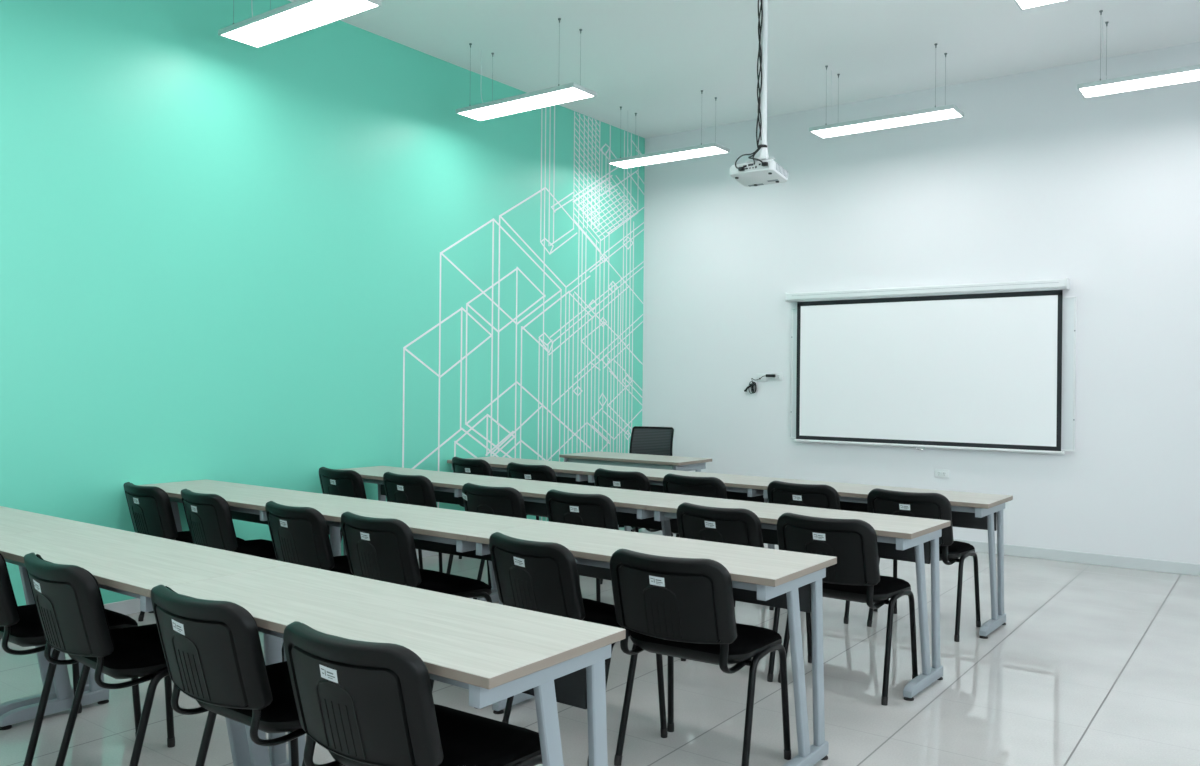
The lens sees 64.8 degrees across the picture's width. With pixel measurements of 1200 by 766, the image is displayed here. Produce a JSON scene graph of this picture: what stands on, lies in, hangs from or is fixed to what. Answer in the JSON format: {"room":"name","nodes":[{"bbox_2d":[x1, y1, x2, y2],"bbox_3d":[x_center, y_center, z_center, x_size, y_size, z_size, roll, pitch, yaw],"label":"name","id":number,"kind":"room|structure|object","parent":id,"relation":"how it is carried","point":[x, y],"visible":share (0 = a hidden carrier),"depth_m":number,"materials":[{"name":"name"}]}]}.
{"room":"classroom","nodes":[
{"label":"classroom","id":0,"kind":"room"},
{"bbox_2d":[0,0,644,605],"bbox_3d":[-2.468,-0.612,5.977,0.120,3.927,9.700,1,0,36],"label":"wall","id":1,"kind":"structure","parent":0,"point":[220,256],"depth_m":6.25,"materials":[{"name":"teal paint"}]},
{"bbox_2d":[104,549,443,614],"bbox_3d":[-2.433,1.309,5.939,0.012,0.085,9.700,1,0,36],"label":"baseboard","id":2,"kind":"structure","parent":1,"relation":"attached to","point":[126,607],"depth_m":5.51,"materials":[{"name":"white tile"}]},
{"bbox_2d":[402,106,644,520],"bbox_3d":[-0.522,-0.651,8.525,0.002,3.811,3.288,1,0,36],"label":"wall mural","id":3,"kind":"object","parent":1,"relation":"attached to","point":[510,434],"visible":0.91,"depth_m":8.89,"materials":[{"name":"white paint"}]},
{"bbox_2d":[0,527,1199,765],"bbox_3d":[0.343,1.429,3.901,7.140,0.100,9.940,1,0,36],"label":"floor","id":4,"kind":"structure","parent":0,"point":[1089,664],"depth_m":4.21,"materials":[{"name":"tile"}]},
{"bbox_2d":[0,506,93,716],"bbox_3d":[-2.849,0.973,4.249,1.374,0.750,0.540,1,0,36],"label":"table","id":5,"kind":"object","parent":4,"relation":"on","point":[12,521],"visible":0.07,"depth_m":3.94,"materials":[{"name":"beige wood"}]},
{"bbox_2d":[0,553,140,765],"bbox_3d":[-2.101,0.954,3.528,0.515,0.805,0.593,1,0,36],"label":"chair","id":6,"kind":"object","parent":4,"relation":"on","point":[21,626],"visible":0.59,"depth_m":3.33,"materials":[{"name":"black plastic"}]},
{"bbox_2d":[23,552,174,765],"bbox_3d":[-1.580,0.959,3.180,0.515,0.805,0.593,1,0,39],"label":"chair","id":7,"kind":"object","parent":4,"relation":"on","point":[68,600],"visible":0.8,"depth_m":2.97,"materials":[{"name":"black plastic"}]},
{"bbox_2d":[0,525,292,765],"bbox_3d":[-1.741,0.984,3.436,1.374,0.750,0.540,1,0,36],"label":"table","id":8,"kind":"object","parent":4,"relation":"on","point":[124,562],"visible":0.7,"depth_m":3.33,"materials":[{"name":"beige wood"}]},
{"bbox_2d":[123,482,243,621],"bbox_3d":[-2.327,0.951,5.307,0.515,0.805,0.593,1,0,40],"label":"chair","id":9,"kind":"object","parent":4,"relation":"on","point":[150,509],"visible":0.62,"depth_m":5.04,"materials":[{"name":"black plastic"}]},
{"bbox_2d":[181,489,277,560],"bbox_3d":[-1.879,0.955,5.004,0.515,0.805,0.593,1,0,42],"label":"chair","id":10,"kind":"object","parent":4,"relation":"on","point":[208,516],"visible":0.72,"depth_m":4.76,"materials":[{"name":"black plastic"}]},
{"bbox_2d":[151,584,315,765],"bbox_3d":[-0.948,0.965,2.730,0.516,0.805,0.593,1,0,36],"label":"chair","id":11,"kind":"object","parent":4,"relation":"on","point":[212,649],"visible":0.8,"depth_m":2.50,"materials":[{"name":"black plastic"}]},
{"bbox_2d":[138,479,344,647],"bbox_3d":[-2.046,0.981,5.296,1.374,0.750,0.540,1,0,36],"label":"table","id":12,"kind":"object","parent":4,"relation":"on","point":[246,502],"visible":0.2,"depth_m":5.20,"materials":[{"name":"beige wood"}]},
{"bbox_2d":[265,501,352,661],"bbox_3d":[-1.273,0.961,4.546,0.516,0.805,0.593,1,0,41],"label":"chair","id":13,"kind":"object","parent":4,"relation":"on","point":[299,535],"visible":0.54,"depth_m":4.29,"materials":[{"name":"black plastic"}]},
{"bbox_2d":[319,467,422,568],"bbox_3d":[-1.550,0.958,6.327,0.515,0.805,0.593,1,0,41],"label":"chair","id":14,"kind":"object","parent":4,"relation":"on","point":[347,483],"visible":0.29,"depth_m":6.07,"materials":[{"name":"black plastic"}]},
{"bbox_2d":[149,564,625,765],"bbox_3d":[-0.632,0.995,2.623,1.374,0.750,0.540,1,0,36],"label":"table","id":15,"kind":"object","parent":4,"relation":"on","point":[495,652],"visible":0.65,"depth_m":2.41,"materials":[{"name":"beige wood"}]},
{"bbox_2d":[283,621,542,765],"bbox_3d":[-0.449,0.970,2.353,0.515,0.805,0.593,1,0,34],"label":"chair","id":16,"kind":"object","parent":4,"relation":"on","point":[366,703],"visible":0.93,"depth_m":2.13,"materials":[{"name":"black plastic"}]},
{"bbox_2d":[283,497,544,708],"bbox_3d":[-0.940,0.991,4.479,1.374,0.750,0.540,1,0,36],"label":"table","id":17,"kind":"object","parent":4,"relation":"on","point":[440,530],"visible":0.19,"depth_m":4.39,"materials":[{"name":"grey metal"}]},
{"bbox_2d":[341,511,491,689],"bbox_3d":[-0.825,0.966,4.217,0.515,0.805,0.593,1,0,39],"label":"chair","id":18,"kind":"object","parent":4,"relation":"on","point":[381,549],"visible":0.68,"depth_m":4.00,"materials":[{"name":"black plastic"}]},
{"bbox_2d":[336,466,513,599],"bbox_3d":[-1.214,0.988,6.347,1.374,0.750,0.540,1,0,38],"label":"table","id":19,"kind":"object","parent":4,"relation":"on","point":[447,485],"visible":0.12,"depth_m":6.29,"materials":[{"name":"grey metal"}]},
{"bbox_2d":[383,472,491,587],"bbox_3d":[-1.055,0.963,6.033,0.515,0.805,0.593,1,0,40],"label":"chair","id":20,"kind":"object","parent":4,"relation":"on","point":[404,489],"visible":0.34,"depth_m":5.79,"materials":[{"name":"black plastic"}]},
{"bbox_2d":[452,457,538,558],"bbox_3d":[-0.813,0.965,7.252,0.593,0.805,0.515,1,0,-44],"label":"chair","id":21,"kind":"object","parent":4,"relation":"on","point":[459,465],"visible":0.2,"depth_m":7.00,"materials":[{"name":"black plastic"}]},
{"bbox_2d":[462,483,579,599],"bbox_3d":[-0.468,0.969,5.438,0.515,0.805,0.593,1,0,39],"label":"chair","id":22,"kind":"object","parent":4,"relation":"on","point":[502,501],"visible":0.33,"depth_m":5.19,"materials":[{"name":"black plastic"}]},
{"bbox_2d":[507,462,556,516],"bbox_3d":[-0.350,0.969,6.825,0.516,0.805,0.593,1,0,40],"label":"chair","id":23,"kind":"object","parent":4,"relation":"on","point":[545,473],"visible":0.19,"depth_m":6.57,"materials":[{"name":"black plastic"}]},
{"bbox_2d":[447,456,623,527],"bbox_3d":[-0.511,0.994,7.324,1.374,0.750,0.540,1,0,37],"label":"table","id":24,"kind":"object","parent":4,"relation":"on","point":[566,472],"visible":0.2,"depth_m":7.23,"materials":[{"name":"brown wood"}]},
{"bbox_2d":[489,532,667,765],"bbox_3d":[-0.106,0.973,3.664,0.515,0.805,0.593,1,0,45],"label":"chair","id":25,"kind":"object","parent":4,"relation":"on","point":[543,577],"visible":0.62,"depth_m":3.45,"materials":[{"name":"black plastic"}]},
{"bbox_2d":[461,479,699,602],"bbox_3d":[-0.135,0.999,5.494,1.374,0.750,0.540,1,0,38],"label":"table","id":26,"kind":"object","parent":4,"relation":"on","point":[631,505],"visible":0.21,"depth_m":5.41,"materials":[{"name":"grey metal"}]},
{"bbox_2d":[545,489,618,601],"bbox_3d":[0.024,0.973,5.150,0.515,0.805,0.593,1,0,38],"label":"chair","id":27,"kind":"object","parent":4,"relation":"on","point":[591,510],"visible":0.34,"depth_m":4.90,"materials":[{"name":"black plastic"}]},
{"bbox_2d":[594,468,659,583],"bbox_3d":[0.280,0.975,6.406,0.516,0.805,0.593,1,0,42],"label":"chair","id":28,"kind":"object","parent":4,"relation":"on","point":[630,480],"visible":0.23,"depth_m":6.16,"materials":[{"name":"black plastic"}]},
{"bbox_2d":[559,451,711,471],"bbox_3d":[0.291,1.002,8.060,1.210,0.750,0.540,1,0,36],"label":"desk","id":29,"kind":"object","parent":4,"relation":"on","point":[679,463],"visible":0.23,"depth_m":7.87,"materials":[{"name":"brown wood"}]},
{"bbox_2d":[619,426,673,536],"bbox_3d":[0.389,0.892,8.601,0.632,0.968,0.620,1,0,22],"label":"office chair","id":30,"kind":"object","parent":4,"relation":"on","point":[648,440],"visible":0.26,"depth_m":8.83,"materials":[{"name":"black plastic"}]},
{"bbox_2d":[467,521,836,765],"bbox_3d":[0.167,1.002,3.663,1.374,0.750,0.540,1,0,36],"label":"table","id":31,"kind":"object","parent":4,"relation":"on","point":[791,581],"visible":0.76,"depth_m":3.44,"materials":[{"name":"beige wood"}]},
{"bbox_2d":[583,466,790,548],"bbox_3d":[0.584,1.005,6.493,1.374,0.750,0.540,1,0,37],"label":"table","id":32,"kind":"object","parent":4,"relation":"on","point":[738,487],"visible":0.12,"depth_m":6.39,"materials":[{"name":"grey metal"}]},
{"bbox_2d":[610,549,790,765],"bbox_3d":[0.346,0.977,3.388,0.515,0.805,0.593,1,0,33],"label":"chair","id":33,"kind":"object","parent":4,"relation":"on","point":[672,607],"visible":1,"depth_m":3.20,"materials":[{"name":"black plastic"}]},
{"bbox_2d":[663,473,763,606],"bbox_3d":[0.720,0.980,6.103,0.515,0.805,0.593,1,0,39],"label":"chair","id":34,"kind":"object","parent":4,"relation":"on","point":[713,487],"visible":0.16,"depth_m":5.85,"materials":[{"name":"black plastic"}]},
{"bbox_2d":[676,502,811,681],"bbox_3d":[0.692,0.980,4.641,0.515,0.805,0.593,1,0,40],"label":"chair","id":35,"kind":"object","parent":4,"relation":"on","point":[738,526],"visible":0.31,"depth_m":4.41,"materials":[{"name":"black plastic"}]},
{"bbox_2d":[647,496,950,700],"bbox_3d":[0.943,1.009,4.641,1.374,0.750,0.540,1,0,38],"label":"table","id":36,"kind":"object","parent":4,"relation":"on","point":[903,538],"visible":0.65,"depth_m":4.39,"materials":[{"name":"grey metal"}]},
{"bbox_2d":[767,480,877,623],"bbox_3d":[1.325,0.986,5.716,0.515,0.805,0.593,1,0,40],"label":"chair","id":37,"kind":"object","parent":4,"relation":"on","point":[806,495],"visible":0.19,"depth_m":5.47,"materials":[{"name":"black plastic"}]},
{"bbox_2d":[777,512,917,705],"bbox_3d":[1.116,0.984,4.330,0.516,0.805,0.593,1,0,37],"label":"chair","id":38,"kind":"object","parent":4,"relation":"on","point":[856,577],"visible":0.64,"depth_m":4.11,"materials":[{"name":"black plastic"}]},
{"bbox_2d":[757,479,1012,638],"bbox_3d":[1.680,1.016,5.662,1.374,0.750,0.540,1,0,37],"label":"table","id":39,"kind":"object","parent":4,"relation":"on","point":[983,511],"visible":0.54,"depth_m":5.42,"materials":[{"name":"grey metal"}]},
{"bbox_2d":[867,488,980,641],"bbox_3d":[1.817,0.990,5.353,0.516,0.805,0.593,1,0,38],"label":"chair","id":40,"kind":"object","parent":4,"relation":"on","point":[879,501],"visible":0.61,"depth_m":5.14,"materials":[{"name":"black plastic"}]},
{"bbox_2d":[288,0,1199,137],"bbox_3d":[0.381,-2.598,3.900,7.140,0.100,9.940,1,0,36],"label":"ceiling","id":41,"kind":"structure","parent":0,"point":[653,60],"depth_m":7.06,"materials":[{"name":"white paint"}]},
{"bbox_2d":[218,0,381,47],"bbox_3d":[-1.729,-2.315,5.390,1.140,0.507,0.270,1,0,36],"label":"pendant lamp","id":42,"kind":"object","parent":41,"relation":"hanging from","point":[297,17],"visible":1,"depth_m":5.38,"materials":[{"name":"white plastic"}]},
{"bbox_2d":[456,18,596,120],"bbox_3d":[-0.560,-2.305,6.982,1.140,0.507,0.270,1,0,36],"label":"pendant lamp","id":43,"kind":"object","parent":41,"relation":"hanging from","point":[571,92],"visible":1,"depth_m":6.92,"materials":[{"name":"white plastic"}]},
{"bbox_2d":[459,88,592,119],"bbox_3d":[-0.563,-2.057,6.982,1.116,0.005,0.246,1,0,36],"label":"diffuser","id":44,"kind":"object","parent":43,"relation":"attached to","point":[548,97],"depth_m":6.94,"materials":[{"name":"white plastic"}]},
{"bbox_2d":[607,90,729,168],"bbox_3d":[0.611,-2.294,8.579,1.140,0.507,0.270,1,0,36],"label":"pendant lamp","id":45,"kind":"object","parent":41,"relation":"hanging from","point":[709,149],"visible":1,"depth_m":8.52,"materials":[{"name":"white plastic"}]},
{"bbox_2d":[610,147,725,167],"bbox_3d":[0.608,-2.046,8.579,1.116,0.005,0.246,1,0,36],"label":"diffuser","id":46,"kind":"object","parent":45,"relation":"attached to","point":[687,152],"depth_m":8.54,"materials":[{"name":"white plastic"}]},
{"bbox_2d":[745,0,774,162],"bbox_3d":[0.986,-1.922,5.628,0.178,1.243,0.164,1,0,-20],"label":"mount","id":47,"kind":"object","parent":41,"relation":"attached to","point":[763,152],"visible":0.8,"depth_m":5.61,"materials":[{"name":"white metal"}]},
{"bbox_2d":[735,0,767,170],"bbox_3d":[0.927,-1.902,5.614,0.202,1.281,0.136,1,0,36],"label":"cable","id":48,"kind":"object","parent":47,"relation":"attached to","point":[759,121],"visible":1,"depth_m":5.62,"materials":[{"name":"black plastic"}]},
{"bbox_2d":[730,160,787,186],"bbox_3d":[0.963,-1.263,5.708,0.296,0.108,0.260,1,0,36],"label":"projector","id":49,"kind":"object","parent":47,"relation":"attached to","point":[757,174],"visible":1,"depth_m":5.64,"materials":[{"name":"white plastic"}]},
{"bbox_2d":[776,164,787,176],"bbox_3d":[1.082,-1.263,5.622,0.002,0.065,0.156,1,0,36],"label":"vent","id":50,"kind":"object","parent":49,"relation":"attached to","point":[780,171],"depth_m":5.62,"materials":[{"name":"plastic"}]},
{"bbox_2d":[809,43,963,138],"bbox_3d":[2.229,-2.278,7.404,1.140,0.507,0.270,1,0,36],"label":"pendant lamp","id":51,"kind":"object","parent":41,"relation":"hanging from","point":[952,111],"visible":1,"depth_m":7.35,"materials":[{"name":"white plastic"}]},
{"bbox_2d":[812,109,961,137],"bbox_3d":[2.227,-2.030,7.404,1.116,0.005,0.246,1,0,36],"label":"diffuser","id":52,"kind":"object","parent":51,"relation":"attached to","point":[923,115],"depth_m":7.36,"materials":[{"name":"white plastic"}]},
{"bbox_2d":[1014,0,1068,10],"bbox_3d":[2.671,-2.273,4.692,1.140,0.507,0.270,1,0,36],"label":"pendant lamp","id":53,"kind":"object","parent":41,"relation":"hanging from","point":[1022,4],"visible":1,"depth_m":5.04,"materials":[{"name":"white plastic"}]},
{"bbox_2d":[1017,0,1062,8],"bbox_3d":[2.668,-2.025,4.692,1.116,0.005,0.246,1,0,36],"label":"diffuser","id":54,"kind":"object","parent":53,"relation":"attached to","point":[1022,4],"depth_m":5.04,"materials":[{"name":"white plastic"}]},
{"bbox_2d":[1077,10,1199,97],"bbox_3d":[3.809,-2.263,6.245,1.140,0.507,0.270,1,0,36],"label":"pendant lamp","id":55,"kind":"object","parent":41,"relation":"hanging from","point":[1187,74],"visible":1,"depth_m":6.35,"materials":[{"name":"white plastic"}]},
{"bbox_2d":[1080,70,1199,96],"bbox_3d":[3.807,-2.015,6.245,1.116,0.005,0.246,1,0,36],"label":"diffuser","id":56,"kind":"object","parent":55,"relation":"attached to","point":[1164,77],"depth_m":6.34,"materials":[{"name":"white plastic"}]},
{"bbox_2d":[642,42,1199,563],"bbox_3d":[3.266,-0.558,7.860,7.140,3.927,0.120,1,0,36],"label":"wall","id":57,"kind":"structure","parent":0,"point":[1037,179],"depth_m":7.86,"materials":[{"name":"white paint"}]},
{"bbox_2d":[757,374,767,380],"bbox_3d":[1.548,-0.052,9.032,0.116,0.072,0.016,1,0,36],"label":"wall plate","id":58,"kind":"object","parent":57,"relation":"attached to","point":[764,378],"visible":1,"depth_m":9.03,"materials":[{"name":"white plastic"}]},
{"bbox_2d":[751,374,775,381],"bbox_3d":[1.552,-0.040,9.003,0.249,0.087,0.034,1,0,36],"label":"power adapter","id":59,"kind":"object","parent":57,"relation":"attached to","point":[767,375],"visible":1,"depth_m":8.95,"materials":[{"name":"black plastic"}]},
{"bbox_2d":[744,381,756,393],"bbox_3d":[1.448,0.043,9.089,0.130,0.120,0.020,1,0,36],"label":"cable bundle","id":60,"kind":"object","parent":59,"relation":"hanging from","point":[752,383],"visible":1,"depth_m":9.08,"materials":[{"name":"black plastic"}]},
{"bbox_2d":[771,373,781,379],"bbox_3d":[1.670,-0.062,8.945,0.120,0.072,0.013,1,0,36],"label":"wall outlet","id":61,"kind":"object","parent":57,"relation":"attached to","point":[778,375],"visible":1,"depth_m":8.93,"materials":[{"name":"white plastic"}]},
{"bbox_2d":[785,278,1069,453],"bbox_3d":[2.707,-0.129,8.124,2.392,1.403,0.109,1,0,36],"label":"projection screen","id":62,"kind":"object","parent":57,"relation":"attached to","point":[975,366],"visible":1,"depth_m":8.02,"materials":[{"name":"white fabric"}]},
{"bbox_2d":[790,296,1076,451],"bbox_3d":[2.762,-0.080,8.133,2.410,1.220,0.028,1,0,36],"label":"whiteboard","id":63,"kind":"object","parent":57,"relation":"attached to","point":[1069,303],"visible":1,"depth_m":7.45,"materials":[{"name":"white ceramic"}]},
{"bbox_2d":[935,469,948,477],"bbox_3d":[2.905,0.770,8.034,0.120,0.072,0.013,1,0,36],"label":"wall outlet","id":64,"kind":"object","parent":57,"relation":"attached to","point":[939,473],"visible":1,"depth_m":8.03,"materials":[{"name":"white plastic"}]},
{"bbox_2d":[953,539,1199,575],"bbox_3d":[3.209,1.362,7.807,6.876,0.085,0.012,1,0,36],"label":"baseboard","id":65,"kind":"structure","parent":57,"relation":"attached to","point":[1012,550],"depth_m":7.33,"materials":[{"name":"white tile"}]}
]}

